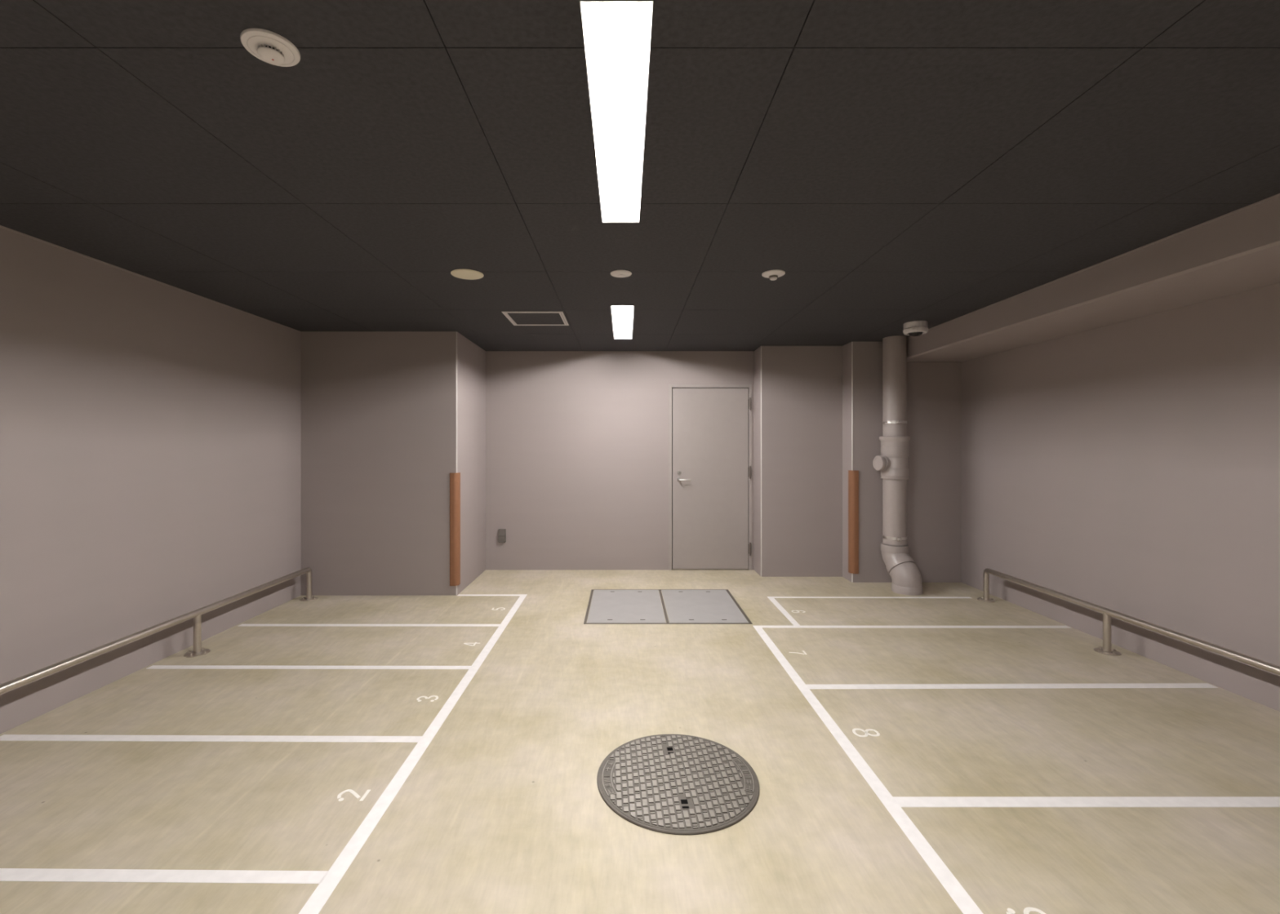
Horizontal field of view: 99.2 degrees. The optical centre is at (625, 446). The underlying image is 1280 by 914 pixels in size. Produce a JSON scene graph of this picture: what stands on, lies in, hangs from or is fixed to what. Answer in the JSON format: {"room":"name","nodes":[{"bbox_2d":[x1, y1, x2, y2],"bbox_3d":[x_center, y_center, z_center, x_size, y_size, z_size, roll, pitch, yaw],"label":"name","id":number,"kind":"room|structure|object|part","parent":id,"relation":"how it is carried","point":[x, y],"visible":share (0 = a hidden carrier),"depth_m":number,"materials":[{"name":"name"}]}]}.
{"room":"parking garage","nodes":[
{"label":"parking garage","id":0,"kind":"room"},
{"bbox_2d":[0,227,301,733],"bbox_3d":[-3.050,0.160,1.485,0.200,2.400,9.370,0,0,0],"label":"wall","id":1,"kind":"structure","parent":0,"point":[150,431],"depth_m":3.22,"materials":[{"name":"paint"}]},
{"bbox_2d":[0,225,301,332],"bbox_3d":[-2.947,-1.036,0.875,0.006,0.009,8.150,0,0,0],"label":"trim","id":2,"kind":"structure","parent":1,"relation":"attached to","point":[1,226],"depth_m":3.22,"materials":[{"name":"paint"}]},
{"bbox_2d":[301,332,485,595],"bbox_3d":[-2.240,0.160,5.560,1.420,2.400,1.220,0,0,0],"label":"wall","id":3,"kind":"structure","parent":0,"point":[387,419],"depth_m":4.95,"materials":[{"name":"paint"}]},
{"bbox_2d":[300,331,456,333],"bbox_3d":[-2.243,-1.036,4.947,1.414,0.009,0.006,0,0,0],"label":"trim","id":4,"kind":"structure","parent":3,"relation":"attached to","point":[301,331],"depth_m":4.95,"materials":[{"name":"paint"}]},
{"bbox_2d":[449,472,460,586],"bbox_3d":[-1.545,0.757,4.965,0.047,1.025,0.102,0,0,45],"label":"guard","id":5,"kind":"object","parent":3,"relation":"attached to","point":[455,477],"visible":1,"depth_m":4.94,"materials":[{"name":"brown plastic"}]},
{"bbox_2d":[485,351,754,569],"bbox_3d":[-0.059,0.160,6.070,2.943,2.400,0.200,0,0,0],"label":"wall","id":6,"kind":"structure","parent":0,"point":[577,442],"depth_m":5.97,"materials":[{"name":"paint"}]},
{"bbox_2d":[497,528,506,542],"bbox_3d":[-1.349,0.983,5.954,0.082,0.146,0.032,0,0,0],"label":"wall outlet","id":7,"kind":"object","parent":6,"relation":"attached to","point":[501,532],"visible":1,"depth_m":5.94,"materials":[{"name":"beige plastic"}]},
{"bbox_2d":[668,384,752,569],"bbox_3d":[0.935,0.343,6.022,0.915,2.035,0.235,0,0,0],"label":"door","id":8,"kind":"structure","parent":6,"relation":"in","point":[710,426],"depth_m":5.97,"materials":[{"name":"paint"}]},
{"bbox_3d":[0.641,0.368,5.938,0.141,0.042,0.065,0,0,0],"label":"handle","id":9,"kind":"part","parent":8,"relation":"part of","materials":[{"name":"silver metal"}]},
{"bbox_2d":[0,0,1279,351],"bbox_3d":[0.200,-1.065,1.385,6.700,0.050,9.570,0,0,0],"label":"ceiling","id":10,"kind":"structure","parent":0,"point":[936,162],"depth_m":1.89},
{"bbox_2d":[240,28,300,66],"bbox_3d":[-0.924,-1.025,1.420,0.132,0.030,0.132,0,0,0],"label":"smoke detector","id":11,"kind":"object","parent":10,"relation":"attached to","point":[270,47],"visible":1,"depth_m":1.40,"materials":[{"name":"white plastic"}]},
{"bbox_2d":[450,269,484,279],"bbox_3d":[-0.955,-1.036,3.292,0.192,0.008,0.192,0,0,0],"label":"cover plate","id":12,"kind":"object","parent":10,"relation":"attached to","point":[468,274],"visible":1,"depth_m":3.28,"materials":[{"name":"beige plastic"}]},
{"bbox_2d":[502,311,568,325],"bbox_3d":[-0.720,-1.038,4.445,0.472,0.004,0.472,0,0,0],"label":"ceiling hatch","id":13,"kind":"object","parent":10,"relation":"attached to","point":[519,318],"visible":1,"depth_m":4.43,"materials":[{"name":"metal"}]},
{"bbox_2d":[579,0,653,222],"bbox_3d":[-0.020,-1.065,1.900,0.172,0.051,1.258,0,0,0],"label":"ceiling lamp","id":14,"kind":"object","parent":10,"relation":"attached to","point":[617,34],"visible":1,"depth_m":1.65,"materials":[{"name":"white plastic"}]},
{"bbox_2d":[610,270,631,277],"bbox_3d":[-0.025,-1.031,3.278,0.128,0.018,0.128,0,0,0],"label":"smoke detector","id":15,"kind":"object","parent":10,"relation":"attached to","point":[617,273],"visible":1,"depth_m":3.25,"materials":[{"name":"white plastic"}]},
{"bbox_2d":[610,306,634,339],"bbox_3d":[-0.020,-1.065,4.664,0.172,0.051,1.258,0,0,0],"label":"ceiling lamp","id":16,"kind":"object","parent":10,"relation":"attached to","point":[622,316],"visible":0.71,"depth_m":4.69,"materials":[{"name":"white plastic"}]},
{"bbox_2d":[613,306,631,335],"bbox_3d":[-0.020,-1.079,4.664,0.149,0.007,1.235,0,0,0],"label":"diffuser","id":17,"kind":"object","parent":16,"relation":"attached to","point":[622,315],"depth_m":4.63,"materials":[{"name":"white plastic"}]},
{"bbox_2d":[761,269,785,280],"bbox_3d":[0.893,-1.020,3.277,0.136,0.040,0.136,0,0,0],"label":"detector","id":18,"kind":"object","parent":10,"relation":"attached to","point":[772,275],"visible":1,"depth_m":3.25,"materials":[{"name":"white plastic"}]},
{"bbox_2d":[902,320,928,337],"bbox_3d":[2.455,-0.983,4.600,0.190,0.114,0.190,0,0,0],"label":"dome camera","id":19,"kind":"object","parent":10,"relation":"attached to","point":[915,328],"visible":1,"depth_m":4.53,"materials":[{"name":"white plastic"}]},
{"bbox_2d":[906,195,1279,362],"bbox_3d":[3.025,-0.938,1.110,0.650,0.205,8.620,0,0,0],"label":"beam","id":20,"kind":"structure","parent":10,"relation":"attached to","point":[1238,252],"depth_m":3.04,"materials":[{"name":"paint"}]},
{"bbox_2d":[928,193,1279,330],"bbox_3d":[2.697,-1.036,0.950,0.006,0.009,8.300,0,0,0],"label":"trim","id":21,"kind":"structure","parent":10,"relation":"attached to","point":[1278,194],"depth_m":2.87,"materials":[{"name":"paint"}]},
{"bbox_2d":[0,568,1279,913],"bbox_3d":[0.200,1.435,1.460,6.700,0.150,9.720,0,0,0],"label":"floor","id":22,"kind":"structure","parent":0,"point":[504,811],"depth_m":2.32,"materials":[{"name":"concrete"}]},
{"bbox_2d":[0,567,317,694],"bbox_3d":[-2.806,1.216,2.295,0.136,0.288,5.206,0,0,0],"label":"guard rail","id":23,"kind":"object","parent":22,"relation":"on","point":[196,615],"visible":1,"depth_m":3.33,"materials":[{"name":"silver metal"}]},
{"bbox_3d":[-2.806,1.355,3.568,0.136,0.010,0.136,0,0,0],"label":"plate","id":24,"kind":"part","parent":23,"relation":"part of","materials":[{"name":"silver metal"}]},
{"bbox_3d":[-2.806,1.229,3.568,0.042,0.250,0.042,0,0,0],"label":"post","id":25,"kind":"part","parent":23,"relation":"part of","materials":[{"name":"silver metal"}]},
{"bbox_3d":[-2.806,1.239,4.830,0.043,0.230,0.043,0,0,0],"label":"post","id":26,"kind":"part","parent":23,"relation":"part of","materials":[{"name":"silver metal"}]},
{"bbox_3d":[-2.806,1.355,4.830,0.136,0.010,0.136,0,0,0],"label":"plate","id":27,"kind":"part","parent":23,"relation":"part of","materials":[{"name":"silver metal"}]},
{"bbox_2d":[0,868,328,884],"bbox_3d":[-1.937,1.359,1.725,1.978,0.001,0.050,0,0,1],"label":"floor line","id":28,"kind":"object","parent":22,"relation":"on","point":[6,874],"depth_m":1.72,"materials":[{"name":"paint"}]},
{"bbox_2d":[0,734,422,742],"bbox_3d":[-1.937,1.359,2.529,1.976,0.001,0.052,0,0,0],"label":"floor line","id":29,"kind":"object","parent":22,"relation":"on","point":[5,737],"depth_m":2.53,"materials":[{"name":"paint"}]},
{"bbox_2d":[146,665,471,669],"bbox_3d":[-1.938,1.359,3.342,1.975,0.001,0.050,0,0,0],"label":"floor line","id":30,"kind":"object","parent":22,"relation":"on","point":[153,667],"depth_m":3.34,"materials":[{"name":"paint"}]},
{"bbox_2d":[337,789,370,801],"bbox_3d":[-1.062,1.359,2.118,0.113,0.001,0.072,0,0,0],"label":"bay number","id":31,"kind":"object","parent":22,"relation":"on","point":[354,793],"visible":1,"depth_m":2.12,"materials":[{"name":"paint"}]},
{"bbox_2d":[238,623,499,626],"bbox_3d":[-1.938,1.359,4.128,1.974,0.001,0.054,0,0,0],"label":"floor line","id":32,"kind":"object","parent":22,"relation":"on","point":[242,624],"depth_m":4.14,"materials":[{"name":"paint"}]},
{"bbox_2d":[298,594,527,913],"bbox_3d":[-0.921,1.359,2.641,0.062,0.001,4.682,0,0,0],"label":"floor line","id":33,"kind":"object","parent":22,"relation":"on","point":[327,885],"depth_m":2.13,"materials":[{"name":"paint"}]},
{"bbox_2d":[416,695,438,702],"bbox_3d":[-1.063,1.359,2.928,0.114,0.001,0.070,0,0,0],"label":"bay number","id":34,"kind":"object","parent":22,"relation":"on","point":[436,696],"visible":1,"depth_m":2.93,"materials":[{"name":"paint"}]},
{"bbox_2d":[463,642,479,646],"bbox_3d":[-1.056,1.359,3.747,0.100,0.001,0.069,0,0,29],"label":"bay number","id":35,"kind":"object","parent":22,"relation":"on","point":[475,643],"visible":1,"depth_m":3.74,"materials":[{"name":"paint"}]},
{"bbox_2d":[457,594,520,595],"bbox_3d":[-1.238,1.359,4.958,0.572,0.001,0.048,0,0,0],"label":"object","id":36,"kind":"structure","parent":22,"relation":"on","point":[459,594],"depth_m":4.95,"materials":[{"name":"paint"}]},
{"bbox_2d":[583,589,752,624],"bbox_3d":[0.327,1.358,4.651,1.290,0.004,0.989,0,0,0],"label":"frame","id":37,"kind":"object","parent":22,"relation":"on","point":[592,590],"visible":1,"depth_m":4.30,"materials":[{"name":"metal"}]},
{"bbox_2d":[586,590,666,622],"bbox_3d":[0.009,1.357,4.651,0.607,0.006,0.957,0,0,0],"label":"floor plate","id":38,"kind":"object","parent":37,"relation":"in","point":[606,606],"visible":1,"depth_m":4.56,"materials":[{"name":"metal"}]},
{"bbox_2d":[661,590,748,622],"bbox_3d":[0.644,1.357,4.651,0.607,0.006,0.957,0,0,0],"label":"floor plate","id":39,"kind":"object","parent":37,"relation":"in","point":[682,606],"visible":1,"depth_m":4.58,"materials":[{"name":"metal"}]},
{"bbox_2d":[596,733,759,835],"bbox_3d":[0.213,1.354,2.229,0.656,0.011,0.656,0,0,-2],"label":"manhole cover","id":40,"kind":"object","parent":22,"relation":"on","point":[668,784],"visible":1,"depth_m":2.17,"materials":[{"name":"metal"}]},
{"bbox_2d":[767,596,800,626],"bbox_3d":[1.304,1.359,4.513,0.053,0.001,0.794,0,0,0],"label":"floor line","id":41,"kind":"object","parent":22,"relation":"on","point":[772,599],"depth_m":4.46,"materials":[{"name":"paint"}]},
{"bbox_2d":[789,650,807,654],"bbox_3d":[1.133,1.359,3.580,0.109,0.001,0.066,0,0,0],"label":"bay number","id":42,"kind":"object","parent":22,"relation":"on","point":[804,652],"visible":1,"depth_m":3.58,"materials":[{"name":"paint"}]},
{"bbox_2d":[852,728,879,737],"bbox_3d":[1.142,1.359,2.580,0.123,0.001,0.076,0,0,0],"label":"bay number","id":43,"kind":"object","parent":22,"relation":"on","point":[865,731],"visible":1,"depth_m":2.58,"materials":[{"name":"paint"}]},
{"bbox_2d":[752,625,983,913],"bbox_3d":[1.008,1.359,2.209,0.058,0.001,3.818,0,0,0],"label":"floor line","id":44,"kind":"object","parent":22,"relation":"on","point":[960,896],"depth_m":2.09,"materials":[{"name":"paint"}]},
{"bbox_2d":[773,596,971,598],"bbox_3d":[2.215,1.359,4.883,1.770,0.001,0.045,0,0,0],"label":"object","id":45,"kind":"structure","parent":22,"relation":"on","point":[773,597],"depth_m":4.87,"materials":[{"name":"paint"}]},
{"bbox_2d":[760,625,1071,628],"bbox_3d":[2.179,1.359,4.091,2.313,0.001,0.050,0,0,0],"label":"floor line","id":46,"kind":"object","parent":22,"relation":"on","point":[762,626],"depth_m":4.10,"materials":[{"name":"paint"}]},
{"bbox_2d":[806,683,1217,688],"bbox_3d":[2.182,1.359,3.080,2.306,0.001,0.058,0,0,0],"label":"floor line","id":47,"kind":"object","parent":22,"relation":"on","point":[1087,685],"depth_m":3.08,"materials":[{"name":"paint"}]},
{"bbox_2d":[1006,906,1045,913],"bbox_3d":[1.166,1.359,1.569,0.118,0.001,0.069,0,0,0],"label":"bay number","id":48,"kind":"object","parent":22,"relation":"on","point":[1026,911],"visible":1,"depth_m":1.59,"materials":[{"name":"paint"}]},
{"bbox_2d":[893,796,1279,807],"bbox_3d":[2.186,1.359,2.078,2.299,0.001,0.060,0,0,0],"label":"floor line","id":49,"kind":"object","parent":22,"relation":"on","point":[904,802],"depth_m":2.08,"materials":[{"name":"paint"}]},
{"bbox_2d":[977,568,1279,675],"bbox_3d":[3.182,1.216,2.393,0.136,0.288,4.941,0,0,0],"label":"guard rail","id":50,"kind":"object","parent":22,"relation":"on","point":[1107,613],"visible":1,"depth_m":3.54,"materials":[{"name":"silver metal"}]},
{"bbox_3d":[3.182,1.239,4.795,0.043,0.230,0.043,0,0,0],"label":"post","id":51,"kind":"part","parent":50,"relation":"part of","materials":[{"name":"silver metal"}]},
{"bbox_3d":[3.182,1.355,4.795,0.136,0.010,0.136,0,0,0],"label":"plate","id":52,"kind":"part","parent":50,"relation":"part of","materials":[{"name":"silver metal"}]},
{"bbox_3d":[3.182,1.229,3.592,0.042,0.250,0.042,0,0,0],"label":"post","id":53,"kind":"part","parent":50,"relation":"part of","materials":[{"name":"silver metal"}]},
{"bbox_3d":[3.182,1.355,3.592,0.136,0.010,0.136,0,0,0],"label":"plate","id":54,"kind":"part","parent":50,"relation":"part of","materials":[{"name":"silver metal"}]},
{"bbox_2d":[754,346,842,577],"bbox_3d":[1.837,0.160,5.915,0.847,2.400,0.510,0,0,0],"label":"pillar","id":55,"kind":"structure","parent":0,"point":[798,389],"depth_m":5.66,"materials":[{"name":"paint"}]},
{"bbox_2d":[842,342,961,582],"bbox_3d":[2.805,0.160,5.795,1.090,2.400,0.750,0,0,0],"label":"wall","id":56,"kind":"structure","parent":0,"point":[934,389],"depth_m":5.42,"materials":[{"name":"paint"}]},
{"bbox_2d":[848,470,858,573],"bbox_3d":[2.275,0.757,5.435,0.102,1.025,0.047,0,0,45],"label":"guard","id":57,"kind":"object","parent":56,"relation":"attached to","point":[853,476],"visible":1,"depth_m":5.41,"materials":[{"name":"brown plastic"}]},
{"bbox_2d":[872,335,922,595],"bbox_3d":[2.605,0.160,5.165,0.339,2.400,0.424,0,0,-40],"label":"drain pipe","id":58,"kind":"object","parent":56,"relation":"attached to","point":[904,574],"visible":1,"depth_m":5.14,"materials":[{"name":"grey plastic"}]},
{"bbox_2d":[881,455,890,471],"bbox_3d":[2.482,0.164,5.212,0.086,0.146,0.146,0,0,-12],"label":"socket","id":59,"kind":"object","parent":58,"relation":"attached to","point":[886,460],"depth_m":5.15,"materials":[{"name":"grey plastic"}]},
{"bbox_2d":[891,582,922,595],"bbox_3d":[2.628,1.325,5.075,0.258,0.070,0.258,0,0,0],"label":"socket","id":60,"kind":"object","parent":58,"relation":"attached to","point":[900,588],"depth_m":4.97,"materials":[{"name":"grey plastic"}]},
{"bbox_2d":[961,283,1279,711],"bbox_3d":[3.450,0.160,1.485,0.200,2.400,9.370,0,0,0],"label":"wall","id":61,"kind":"structure","parent":0,"point":[1131,468],"depth_m":3.51,"materials":[{"name":"paint"}]}
]}

